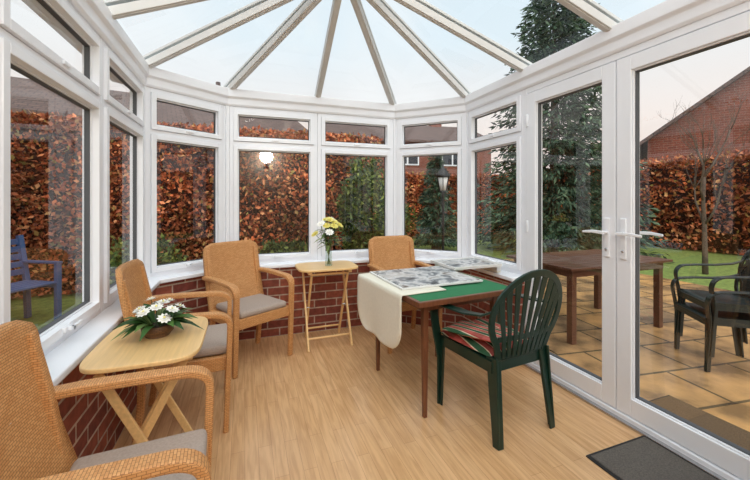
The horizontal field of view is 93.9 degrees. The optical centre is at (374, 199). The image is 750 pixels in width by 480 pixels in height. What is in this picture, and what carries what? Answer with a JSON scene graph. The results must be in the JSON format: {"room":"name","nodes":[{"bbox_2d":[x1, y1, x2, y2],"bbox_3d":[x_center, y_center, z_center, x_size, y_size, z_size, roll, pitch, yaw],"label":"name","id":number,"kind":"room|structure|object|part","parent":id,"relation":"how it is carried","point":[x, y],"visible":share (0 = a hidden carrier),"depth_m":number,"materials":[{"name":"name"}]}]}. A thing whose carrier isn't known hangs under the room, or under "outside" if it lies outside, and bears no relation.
{"room":"conservatory","nodes":[
{"label":"conservatory","id":0,"kind":"room"},
{"bbox_2d":[22,0,121,83],"bbox_3d":[0.202,-0.930,1.335,3.190,0.080,4.961,0,0,-20],"label":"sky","id":1,"kind":"structure","parent":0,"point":[32,4],"depth_m":1.78,"materials":[{"name":"white plastic"}]},
{"bbox_2d":[57,288,155,457],"bbox_3d":[-1.011,0.994,0.596,0.240,0.743,4.423,0,0,-20],"label":"wall","id":2,"kind":"structure","parent":0,"point":[92,426],"depth_m":1.52,"materials":[{"name":"red brick"}]},
{"bbox_2d":[0,0,101,355],"bbox_3d":[-1.296,-0.131,1.428,0.117,1.438,0.858,0,0,-20],"label":"window","id":3,"kind":"structure","parent":2,"relation":"in","point":[22,52],"depth_m":1.46,"materials":[{"name":"white plastic"}]},
{"bbox_2d":[101,38,143,311],"bbox_3d":[-1.587,-0.131,2.211,0.117,1.438,0.808,0,0,-20],"label":"window","id":4,"kind":"structure","parent":2,"relation":"in","point":[114,113],"depth_m":2.16,"materials":[{"name":"white plastic"}]},
{"bbox_2d":[130,85,145,269],"bbox_3d":[-1.765,-0.128,2.623,0.100,1.445,0.088,0,0,-20],"label":"trim","id":5,"kind":"structure","parent":2,"relation":"attached to","point":[144,86],"depth_m":2.60,"materials":[{"name":"white plastic"}]},
{"bbox_2d":[45,257,520,385],"bbox_3d":[0.211,0.603,1.311,3.090,0.035,4.911,0,0,-20],"label":"windowsill","id":6,"kind":"structure","parent":2,"relation":"on","point":[66,356],"depth_m":1.62,"materials":[{"name":"white plastic"}]},
{"bbox_2d":[430,257,501,269],"bbox_3d":[0.736,0.514,2.856,0.440,0.022,0.362,0,0,-20],"label":"tray","id":7,"kind":"object","parent":6,"relation":"on","point":[465,263],"visible":1,"depth_m":2.81,"materials":[{"name":"white paper"}]},
{"bbox_2d":[483,267,500,272],"bbox_3d":[0.958,0.556,2.938,0.042,0.058,0.244,0,0,-20],"label":"book","id":8,"kind":"object","parent":6,"relation":"on","point":[494,269],"visible":0.32,"depth_m":2.84,"materials":[{"name":"white paper"}]},
{"bbox_2d":[156,262,461,340],"bbox_3d":[-0.506,0.994,3.284,3.036,0.743,0.683,0,0,-17],"label":"wall","id":9,"kind":"structure","parent":0,"point":[326,290],"depth_m":3.30,"materials":[{"name":"red brick"}]},
{"bbox_2d":[146,87,224,277],"bbox_3d":[-1.539,-0.131,2.885,0.117,1.438,0.643,0,0,35],"label":"window","id":10,"kind":"structure","parent":9,"relation":"in","point":[155,133],"depth_m":2.79,"materials":[{"name":"white plastic"}]},
{"bbox_2d":[225,105,229,241],"bbox_3d":[-1.366,-0.128,3.182,0.084,1.445,0.104,0,0,-20],"label":"trim","id":11,"kind":"structure","parent":9,"relation":"attached to","point":[227,108],"depth_m":3.15,"materials":[{"name":"white plastic"}]},
{"bbox_2d":[230,106,316,262],"bbox_3d":[-0.943,-0.131,3.305,0.796,1.438,0.117,0,0,-19],"label":"window","id":12,"kind":"structure","parent":9,"relation":"in","point":[238,143],"depth_m":3.30,"materials":[{"name":"white plastic"}]},
{"bbox_2d":[317,113,392,259],"bbox_3d":[-0.189,-0.131,3.565,0.796,1.438,0.117,0,0,-19],"label":"window","id":13,"kind":"structure","parent":9,"relation":"in","point":[324,147],"depth_m":3.53,"materials":[{"name":"white plastic"}]},
{"bbox_2d":[393,119,395,235],"bbox_3d":[0.221,-0.128,3.730,0.087,1.445,0.104,0,0,-20],"label":"trim","id":14,"kind":"structure","parent":9,"relation":"attached to","point":[394,120],"depth_m":3.68,"materials":[{"name":"white plastic"}]},
{"bbox_2d":[396,113,464,258],"bbox_3d":[0.554,-0.131,3.549,0.712,1.438,0.117,0,0,24],"label":"window","id":15,"kind":"structure","parent":9,"relation":"in","point":[403,150],"depth_m":3.51,"materials":[{"name":"white plastic"}]},
{"bbox_2d":[465,112,467,256],"bbox_3d":[0.911,-0.128,3.426,0.103,1.445,0.087,0,0,-20],"label":"trim","id":16,"kind":"structure","parent":9,"relation":"attached to","point":[466,113],"depth_m":3.38,"materials":[{"name":"white plastic"}]},
{"bbox_2d":[113,323,640,479],"bbox_3d":[0.230,1.300,1.260,2.870,0.100,4.800,0,0,-20],"label":"floor","id":17,"kind":"structure","parent":0,"point":[326,412],"depth_m":1.99,"materials":[{"name":"brown wood"}]},
{"bbox_2d":[0,320,213,479],"bbox_3d":[-0.753,0.799,0.960,0.561,0.904,0.524,0,0,-24],"label":"wicker armchair","id":18,"kind":"object","parent":17,"relation":"on","point":[35,443],"visible":1,"depth_m":1.01,"materials":[{"name":"orange wicker"}]},
{"bbox_3d":[-0.928,0.620,0.883,0.178,0.547,0.478,0,0,-24],"label":"backrest","id":19,"kind":"part","parent":18,"relation":"part of","materials":[{"name":"wicker"}]},
{"bbox_3d":[-1.006,0.825,1.072,0.119,0.854,0.036,0,0,-24],"label":"leg","id":20,"kind":"part","parent":18,"relation":"part of","materials":[{"name":"wicker"}]},
{"bbox_3d":[-0.623,0.921,0.761,0.484,0.659,0.054,0,0,-24],"label":"arm and leg","id":21,"kind":"part","parent":18,"relation":"part of","materials":[{"name":"wicker"}]},
{"bbox_3d":[-0.813,0.921,1.191,0.484,0.659,0.054,0,0,-24],"label":"arm and leg","id":22,"kind":"part","parent":18,"relation":"part of","materials":[{"name":"wicker"}]},
{"bbox_2d":[69,429,206,479],"bbox_3d":[-0.688,0.825,0.989,0.375,0.050,0.400,0,0,-24],"label":"seat cushion","id":23,"kind":"object","parent":18,"relation":"on","point":[195,439],"depth_m":1.12,"materials":[{"name":"beige fabric"}]},
{"bbox_3d":[-0.702,0.885,0.983,0.410,0.075,0.460,0,0,-24],"label":"seat frame","id":24,"kind":"part","parent":18,"relation":"part of","materials":[{"name":"wicker"}]},
{"bbox_2d":[79,316,207,444],"bbox_3d":[-0.947,0.923,1.499,0.400,0.666,0.520,0,0,-20],"label":"folding side table","id":25,"kind":"object","parent":17,"relation":"on","point":[180,346],"visible":0.75,"depth_m":1.37,"materials":[{"name":"brown wood"}]},
{"bbox_2d":[111,297,202,340],"bbox_3d":[-0.960,0.505,1.526,0.341,0.167,0.311,0,0,40],"label":"flowers","id":26,"kind":"object","parent":25,"relation":"on","point":[152,325],"visible":1,"depth_m":1.49,"materials":[{"name":"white plant"}]},
{"bbox_2d":[115,259,232,444],"bbox_3d":[-1.123,0.799,2.013,0.561,0.904,0.524,0,0,-23],"label":"wicker armchair","id":27,"kind":"object","parent":17,"relation":"on","point":[133,287],"visible":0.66,"depth_m":1.89,"materials":[{"name":"orange wicker"}]},
{"bbox_3d":[-1.300,0.620,1.939,0.178,0.547,0.478,0,0,-23],"label":"backrest","id":28,"kind":"part","parent":27,"relation":"part of","materials":[{"name":"wicker"}]},
{"bbox_3d":[-1.216,0.825,1.752,0.119,0.854,0.036,0,0,-23],"label":"leg","id":29,"kind":"part","parent":27,"relation":"part of","materials":[{"name":"wicker"}]},
{"bbox_3d":[-1.374,0.825,2.130,0.119,0.854,0.036,0,0,-23],"label":"leg","id":30,"kind":"part","parent":27,"relation":"part of","materials":[{"name":"wicker"}]},
{"bbox_3d":[-1.071,0.885,2.035,0.410,0.075,0.460,0,0,-23],"label":"seat frame","id":31,"kind":"part","parent":27,"relation":"part of","materials":[{"name":"wicker"}]},
{"bbox_3d":[-1.179,0.921,2.244,0.484,0.659,0.054,0,0,-23],"label":"arm and leg","id":32,"kind":"part","parent":27,"relation":"part of","materials":[{"name":"wicker"}]},
{"bbox_3d":[-0.998,0.921,1.811,0.484,0.659,0.054,0,0,-23],"label":"arm and leg","id":33,"kind":"part","parent":27,"relation":"part of","materials":[{"name":"wicker"}]},
{"bbox_2d":[193,323,226,357],"bbox_3d":[-1.058,0.825,2.041,0.375,0.050,0.400,0,0,-23],"label":"seat cushion","id":34,"kind":"object","parent":27,"relation":"on","point":[215,340],"depth_m":1.97,"materials":[{"name":"beige fabric"}]},
{"bbox_2d":[202,240,294,378],"bbox_3d":[-1.024,0.799,2.794,0.561,0.904,0.524,0,0,40],"label":"wicker armchair","id":35,"kind":"object","parent":17,"relation":"on","point":[231,267],"visible":0.92,"depth_m":2.80,"materials":[{"name":"orange wicker"}]},
{"bbox_3d":[-1.298,0.825,2.755,0.119,0.854,0.036,0,0,40],"label":"leg","id":36,"kind":"part","parent":35,"relation":"part of","materials":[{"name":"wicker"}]},
{"bbox_3d":[-1.144,0.921,2.589,0.484,0.659,0.054,0,0,40],"label":"arm and leg","id":37,"kind":"part","parent":35,"relation":"part of","materials":[{"name":"wicker"}]},
{"bbox_3d":[-1.171,0.620,2.916,0.178,0.547,0.478,0,0,40],"label":"backrest","id":38,"kind":"part","parent":35,"relation":"part of","materials":[{"name":"wicker"}]},
{"bbox_3d":[-0.980,0.885,2.758,0.410,0.075,0.460,0,0,40],"label":"seat frame","id":39,"kind":"part","parent":35,"relation":"part of","materials":[{"name":"wicker"}]},
{"bbox_2d":[216,294,285,318],"bbox_3d":[-0.969,0.825,2.749,0.375,0.050,0.400,0,0,40],"label":"seat cushion","id":40,"kind":"object","parent":35,"relation":"on","point":[255,306],"depth_m":2.68,"materials":[{"name":"beige fabric"}]},
{"bbox_3d":[-1.037,0.825,3.071,0.119,0.854,0.036,0,0,40],"label":"leg","id":41,"kind":"part","parent":35,"relation":"part of","materials":[{"name":"wicker"}]},
{"bbox_3d":[-0.845,0.921,2.951,0.484,0.659,0.054,0,0,40],"label":"arm and leg","id":42,"kind":"part","parent":35,"relation":"part of","materials":[{"name":"wicker"}]},
{"bbox_2d":[295,260,357,351],"bbox_3d":[-0.430,0.915,3.094,0.520,0.680,0.400,0,0,-20],"label":"folding side table","id":43,"kind":"object","parent":17,"relation":"on","point":[309,268],"visible":0.98,"depth_m":3.03,"materials":[{"name":"brown wood"}]},
{"bbox_2d":[311,217,343,265],"bbox_3d":[-0.413,0.360,3.073,0.298,0.429,0.278,0,0,-20],"label":"flower vase","id":44,"kind":"object","parent":43,"relation":"on","point":[329,232],"visible":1,"depth_m":3.04,"materials":[{"name":"clear glass"}]},
{"bbox_2d":[367,235,442,353],"bbox_3d":[0.247,0.799,3.177,0.524,0.904,0.561,0,0,-22],"label":"wicker armchair","id":45,"kind":"object","parent":17,"relation":"on","point":[385,252],"visible":0.38,"depth_m":3.38,"materials":[{"name":"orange wicker"}]},
{"bbox_3d":[-0.013,0.825,3.272,0.036,0.854,0.119,0,0,-22],"label":"leg","id":46,"kind":"part","parent":45,"relation":"part of","materials":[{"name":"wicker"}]},
{"bbox_3d":[0.044,0.921,3.053,0.054,0.659,0.484,0,0,-22],"label":"arm and leg","id":47,"kind":"part","parent":45,"relation":"part of","materials":[{"name":"wicker"}]},
{"bbox_3d":[0.175,0.620,3.354,0.478,0.547,0.178,0,0,-22],"label":"backrest","id":48,"kind":"part","parent":45,"relation":"part of","materials":[{"name":"wicker"}]},
{"bbox_3d":[0.268,0.885,3.124,0.460,0.075,0.410,0,0,-22],"label":"seat frame","id":49,"kind":"part","parent":45,"relation":"part of","materials":[{"name":"wicker"}]},
{"bbox_3d":[0.367,0.825,3.426,0.036,0.854,0.119,0,0,-22],"label":"leg","id":50,"kind":"part","parent":45,"relation":"part of","materials":[{"name":"wicker"}]},
{"bbox_3d":[0.479,0.921,3.230,0.054,0.659,0.484,0,0,-22],"label":"arm and leg","id":51,"kind":"part","parent":45,"relation":"part of","materials":[{"name":"wicker"}]},
{"bbox_2d":[359,271,514,417],"bbox_3d":[0.391,0.900,2.407,0.740,0.699,0.840,0,0,-25],"label":"table","id":52,"kind":"object","parent":17,"relation":"on","point":[487,290],"visible":0.46,"depth_m":2.02,"materials":[{"name":"brown wood"}]},
{"bbox_3d":[0.022,0.916,2.573,0.036,0.668,0.036,0,0,-25],"label":"leg","id":53,"kind":"part","parent":52,"relation":"part of","materials":[{"name":"brown wood"}]},
{"bbox_2d":[357,273,445,348],"bbox_3d":[0.150,0.721,2.348,0.326,0.354,0.640,0,0,-25],"label":"tablecloth","id":54,"kind":"object","parent":52,"relation":"on","point":[379,302],"visible":0.74,"depth_m":2.21,"materials":[{"name":"beige fabric"}]},
{"bbox_2d":[369,266,482,289],"bbox_3d":[0.338,0.534,2.462,0.600,0.014,0.540,0,0,-22],"label":"puzzle","id":55,"kind":"object","parent":54,"relation":"on","point":[432,276],"visible":1,"depth_m":2.38},
{"bbox_3d":[0.286,0.916,2.017,0.036,0.668,0.036,0,0,-25],"label":"leg","id":56,"kind":"part","parent":52,"relation":"part of","materials":[{"name":"brown wood"}]},
{"bbox_3d":[0.391,0.594,2.407,0.740,0.086,0.840,0,0,-25],"label":"frame","id":57,"kind":"part","parent":52,"relation":"part of","materials":[{"name":"brown wood"}]},
{"bbox_3d":[0.759,0.916,2.241,0.036,0.668,0.036,0,0,-25],"label":"leg","id":58,"kind":"part","parent":52,"relation":"part of","materials":[{"name":"brown wood"}]},
{"bbox_2d":[430,269,561,450],"bbox_3d":[0.704,0.802,2.024,0.617,0.900,0.572,0,0,-26],"label":"armchair","id":59,"kind":"object","parent":17,"relation":"on","point":[495,347],"visible":0.96,"depth_m":1.86,"materials":[{"name":"plastic"}]},
{"bbox_3d":[0.471,0.897,1.933,0.105,0.706,0.490,0,0,-26],"label":"arm","id":60,"kind":"part","parent":59,"relation":"part of","materials":[{"name":"green plastic"}]},
{"bbox_2d":[439,318,532,355],"bbox_3d":[0.657,0.803,2.082,0.400,0.060,0.380,-2,3,-33],"label":"striped cushion","id":61,"kind":"object","parent":59,"relation":"on","point":[469,346],"depth_m":1.98,"materials":[{"name":"fabric"}]},
{"bbox_3d":[0.685,0.855,2.070,0.456,0.070,0.424,0,0,-26],"label":"seat","id":62,"kind":"part","parent":59,"relation":"part of","materials":[{"name":"green plastic"}]},
{"bbox_3d":[0.925,0.897,2.155,0.105,0.706,0.490,0,0,-26],"label":"arm","id":63,"kind":"part","parent":59,"relation":"part of","materials":[{"name":"green plastic"}]},
{"bbox_3d":[0.806,0.593,1.825,0.524,0.484,0.125,0,0,-26],"label":"fan backrest","id":64,"kind":"part","parent":59,"relation":"part of","materials":[{"name":"green plastic"}]},
{"bbox_2d":[586,436,717,479],"bbox_3d":[1.337,1.244,1.468,0.420,0.013,0.660,0,0,-20],"label":"door mat","id":65,"kind":"object","parent":17,"relation":"on","point":[639,458],"visible":1,"depth_m":1.64,"materials":[{"name":"rubber"}]},
{"bbox_2d":[462,269,524,332],"bbox_3d":[1.041,0.994,3.082,0.240,0.743,0.811,0,0,-20],"label":"wall","id":66,"kind":"structure","parent":0,"point":[480,307],"depth_m":3.00,"materials":[{"name":"red brick"}]},
{"bbox_2d":[468,90,524,274],"bbox_3d":[1.033,-0.131,3.035,0.117,1.438,0.728,0,0,-20],"label":"window","id":67,"kind":"structure","parent":66,"relation":"in","point":[516,135],"depth_m":2.90,"materials":[{"name":"white plastic"}]},
{"bbox_2d":[526,61,616,407],"bbox_3d":[1.306,0.200,2.356,0.191,2.010,0.681,0,0,-20],"label":"door","id":68,"kind":"structure","parent":66,"relation":"in","point":[604,388],"depth_m":2.10,"materials":[{"name":"white plastic"}]},
{"bbox_2d":[524,1,749,479],"bbox_3d":[1.418,0.200,2.033,0.135,2.100,1.417,0,0,-20],"label":"trim","id":69,"kind":"structure","parent":66,"relation":"attached to","point":[712,469],"depth_m":1.89,"materials":[{"name":"white plastic"}]},
{"bbox_2d":[616,11,749,479],"bbox_3d":[1.544,0.200,1.714,0.191,2.010,0.678,0,0,-20],"label":"door","id":70,"kind":"structure","parent":66,"relation":"in","point":[735,459],"depth_m":1.94,"materials":[{"name":"white plastic"}]},
{"bbox_3d":[0.234,-1.331,1.250,2.830,0.638,4.780,0,0,-20],"label":"ceiling","id":71,"kind":"structure","parent":0,"visible":0},
{"bbox_2d":[103,0,623,104],"bbox_3d":[0.229,-1.304,1.260,2.863,0.732,4.801,0,0,-20],"label":"rafters","id":72,"kind":"structure","parent":71,"relation":"attached to","point":[591,11],"depth_m":2.58,"materials":[{"name":"white plastic"}]},
{"bbox_3d":[1.121,-0.250,-1.077,3.400,3.220,0.200,0,0,-20],"label":"wall","id":73,"kind":"structure","parent":0,"visible":0},
{"bbox_2d":[35,0,749,118],"bbox_3d":[0.220,-0.925,1.288,2.990,0.150,4.861,0,0,-20],"label":"trim","id":74,"kind":"structure","parent":73,"relation":"attached to","point":[665,17],"depth_m":2.50,"materials":[{"name":"white plastic"}]},
{"bbox_3d":[-10.612,-1.480,14.191,14.000,5.700,7.000,0,0,-32],"label":"facade","id":75,"kind":"object","parent":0,"visible":0},
{"bbox_2d":[11,77,306,132],"bbox_3d":[-10.612,-3.467,14.191,14.600,1.966,7.600,0,0,-32],"label":"tiled roof","id":76,"kind":"structure","parent":75,"relation":"on","point":[28,95],"depth_m":12.46,"materials":[{"name":"tile"}]},
{"label":"outside","id":77,"kind":"structure","parent":0,"visible":0},
{"bbox_2d":[11,235,744,329],"bbox_3d":[2.138,1.390,11.464,90.000,0.030,80.000,0,0,-20],"label":"lawn","id":78,"kind":"structure","parent":77,"point":[42,306],"depth_m":6.73,"materials":[{"name":"green plant"}]},
{"bbox_2d":[11,142,23,230],"bbox_3d":[-3.726,-0.149,0.466,1.411,2.989,8.956,0,0,-20],"label":"hedge","id":79,"kind":"object","parent":78,"relation":"on","point":[12,155],"visible":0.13,"depth_m":4.57,"materials":[{"name":"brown plant"}]},
{"bbox_2d":[11,235,62,319],"bbox_3d":[-3.912,0.883,3.756,0.594,0.955,0.600,0,0,10],"label":"garden chair","id":80,"kind":"object","parent":78,"relation":"on","point":[26,284],"visible":0.85,"depth_m":3.98,"materials":[{"name":"paint"}]},
{"bbox_2d":[76,233,188,284],"bbox_3d":[-3.045,0.883,4.506,1.248,0.923,0.981,0,0,-20],"label":"shrub","id":81,"kind":"object","parent":78,"relation":"on","point":[119,256],"visible":0.27,"depth_m":4.46,"materials":[{"name":"green plant"}]},
{"bbox_2d":[11,109,383,298],"bbox_3d":[-2.881,0.008,5.942,6.491,2.674,1.420,0,0,-18],"label":"hedge","id":82,"kind":"object","parent":78,"relation":"on","point":[273,186],"visible":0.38,"depth_m":5.38,"materials":[{"name":"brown plant"}]},
{"bbox_2d":[258,235,307,253],"bbox_3d":[-1.334,0.933,5.251,1.218,0.824,0.869,0,0,-20],"label":"shrub","id":83,"kind":"object","parent":78,"relation":"on","point":[269,247],"visible":0.13,"depth_m":5.19,"materials":[{"name":"green plant"}]},
{"bbox_2d":[335,156,383,249],"bbox_3d":[-0.151,0.262,5.741,1.045,2.166,0.969,0,0,-20],"label":"evergreen shrub","id":84,"kind":"object","parent":78,"relation":"on","point":[366,179],"visible":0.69,"depth_m":5.55,"materials":[{"name":"green plant"}]},
{"bbox_2d":[373,203,419,238],"bbox_3d":[0.097,0.593,10.429,2.821,1.505,1.510,0,0,-20],"label":"shrub","id":85,"kind":"object","parent":78,"relation":"on","point":[407,218],"visible":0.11,"depth_m":10.70,"materials":[{"name":"green plant"}]},
{"bbox_2d":[412,155,456,249],"bbox_3d":[1.661,0.028,9.408,1.393,2.684,1.371,0,0,6],"label":"cypress tree","id":86,"kind":"object","parent":78,"relation":"on","point":[431,221],"visible":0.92,"depth_m":9.34,"materials":[{"name":"green plant"}]},
{"bbox_2d":[378,141,490,174],"bbox_3d":[1.477,-1.680,22.421,9.000,6.100,7.000,0,0,-12],"label":"facade","id":87,"kind":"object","parent":78,"relation":"on","point":[483,157],"visible":0.02,"depth_m":19.41,"materials":[{"name":"brick"}]},
{"bbox_2d":[326,123,482,141],"bbox_3d":[1.477,-3.976,22.421,9.600,1.749,7.600,0,0,-12],"label":"tiled roof","id":88,"kind":"structure","parent":87,"relation":"on","point":[417,133],"depth_m":20.00,"materials":[{"name":"tile"}]},
{"bbox_2d":[405,155,456,165],"bbox_3d":[1.477,-1.180,22.421,9.160,3.600,7.160,0,0,-12],"label":"casement","id":89,"kind":"object","parent":87,"relation":"on","point":[451,160],"visible":0.07,"depth_m":19.29,"materials":[{"name":"white plastic"}]},
{"bbox_2d":[436,164,449,249],"bbox_3d":[1.105,0.379,5.692,0.260,1.940,0.225,0,0,-20],"label":"garden lamp post","id":90,"kind":"object","parent":78,"relation":"on","point":[442,176],"visible":0.7,"depth_m":5.65,"materials":[{"name":"black metal"}]},
{"bbox_3d":[1.105,-0.261,5.692,0.184,0.210,0.159,0,0,-20],"label":"lantern pane","id":91,"kind":"part","parent":90,"relation":"part of","materials":[{"name":"white glass"}]},
{"bbox_2d":[371,171,515,236],"bbox_3d":[2.291,0.111,13.329,8.806,2.467,1.751,0,0,-20],"label":"hedge","id":92,"kind":"object","parent":78,"relation":"on","point":[414,183],"visible":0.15,"depth_m":13.01,"materials":[{"name":"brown plant"}]},
{"bbox_2d":[477,0,674,263],"bbox_3d":[4.847,-2.759,9.423,4.689,8.258,4.460,0,0,3],"label":"conifer tree","id":93,"kind":"object","parent":78,"relation":"on","point":[557,230],"visible":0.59,"depth_m":8.80,"materials":[{"name":"green plant"}]},
{"bbox_2d":[504,259,749,431],"bbox_3d":[3.312,1.360,4.005,4.600,0.020,7.700,0,0,-20],"label":"patio","id":94,"kind":"structure","parent":78,"relation":"on","point":[723,392],"depth_m":3.08,"materials":[{"name":"stone"}]},
{"bbox_2d":[506,249,672,344],"bbox_3d":[2.312,0.987,3.826,1.440,0.722,0.848,0,0,-20],"label":"garden table","id":95,"kind":"object","parent":94,"relation":"on","point":[572,265],"visible":0.6,"depth_m":3.62,"materials":[{"name":"brown wood"}]},
{"bbox_2d":[650,395,749,450],"bbox_3d":[1.958,1.339,1.966,0.420,0.019,0.780,0,0,-20],"label":"mat","id":96,"kind":"object","parent":94,"relation":"on","point":[724,429],"visible":0.48,"depth_m":2.11,"materials":[{"name":"rubber"}]},
{"bbox_2d":[670,260,749,371],"bbox_3d":[2.915,0.900,2.888,0.552,0.900,0.610,0,0,16],"label":"armchair","id":97,"kind":"object","parent":94,"relation":"on","point":[736,321],"visible":0.71,"depth_m":2.91,"materials":[{"name":"plastic"}]},
{"bbox_3d":[2.957,0.996,3.139,0.490,0.706,0.105,0,0,16],"label":"arm","id":98,"kind":"part","parent":97,"relation":"part of"},
{"bbox_2d":[674,249,749,357],"bbox_3d":[2.939,0.782,2.881,0.552,0.900,0.610,0,0,16],"label":"armchair","id":99,"kind":"object","parent":97,"relation":"on","point":[722,302],"visible":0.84,"depth_m":2.93,"materials":[{"name":"plastic"}]},
{"bbox_3d":[2.981,0.877,3.132,0.490,0.706,0.105,0,0,16],"label":"arm","id":100,"kind":"part","parent":99,"relation":"part of"},
{"bbox_3d":[2.882,0.835,2.898,0.424,0.070,0.456,0,0,16],"label":"seat","id":101,"kind":"part","parent":99,"relation":"part of","materials":[{"name":"plastic"}]},
{"bbox_3d":[2.837,0.877,2.648,0.490,0.706,0.105,0,0,16],"label":"arm","id":102,"kind":"part","parent":99,"relation":"part of"},
{"bbox_3d":[3.143,0.573,2.821,0.125,0.484,0.524,0,0,16],"label":"fan backrest","id":103,"kind":"part","parent":99,"relation":"part of","materials":[{"name":"plastic"}]},
{"bbox_3d":[2.858,0.953,2.905,0.424,0.070,0.456,0,0,16],"label":"seat","id":104,"kind":"part","parent":97,"relation":"part of","materials":[{"name":"plastic"}]},
{"bbox_3d":[2.813,0.996,2.655,0.490,0.706,0.105,0,0,16],"label":"arm","id":105,"kind":"part","parent":97,"relation":"part of"},
{"bbox_3d":[3.119,0.691,2.828,0.125,0.484,0.524,0,0,16],"label":"fan backrest","id":106,"kind":"part","parent":97,"relation":"part of","materials":[{"name":"plastic"}]},
{"bbox_2d":[543,149,749,254],"bbox_3d":[10.492,-0.023,5.485,1.632,2.737,19.381,0,0,-20],"label":"hedge","id":107,"kind":"object","parent":78,"relation":"on","point":[670,189],"visible":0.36,"depth_m":9.43,"materials":[{"name":"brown plant"}]},
{"bbox_2d":[647,72,749,167],"bbox_3d":[16.584,-2.330,12.783,10.500,7.400,10.000,0,0,38],"label":"neighbouring house","id":108,"kind":"structure","parent":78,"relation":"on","point":[669,142],"depth_m":11.03,"materials":[{"name":"brick"}]},
{"bbox_2d":[640,66,749,160],"bbox_3d":[16.584,-3.976,12.783,11.100,4.349,10.600,0,0,38],"label":"tiled roof","id":109,"kind":"structure","parent":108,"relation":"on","point":[644,143],"depth_m":11.24,"materials":[{"name":"tile"}]},
{"bbox_2d":[657,80,749,273],"bbox_3d":[6.081,-0.385,6.447,1.398,3.511,1.641,0,0,10],"label":"bare tree","id":110,"kind":"object","parent":78,"relation":"on","point":[705,269],"visible":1,"depth_m":6.46,"materials":[{"name":"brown plant"}]}
]}

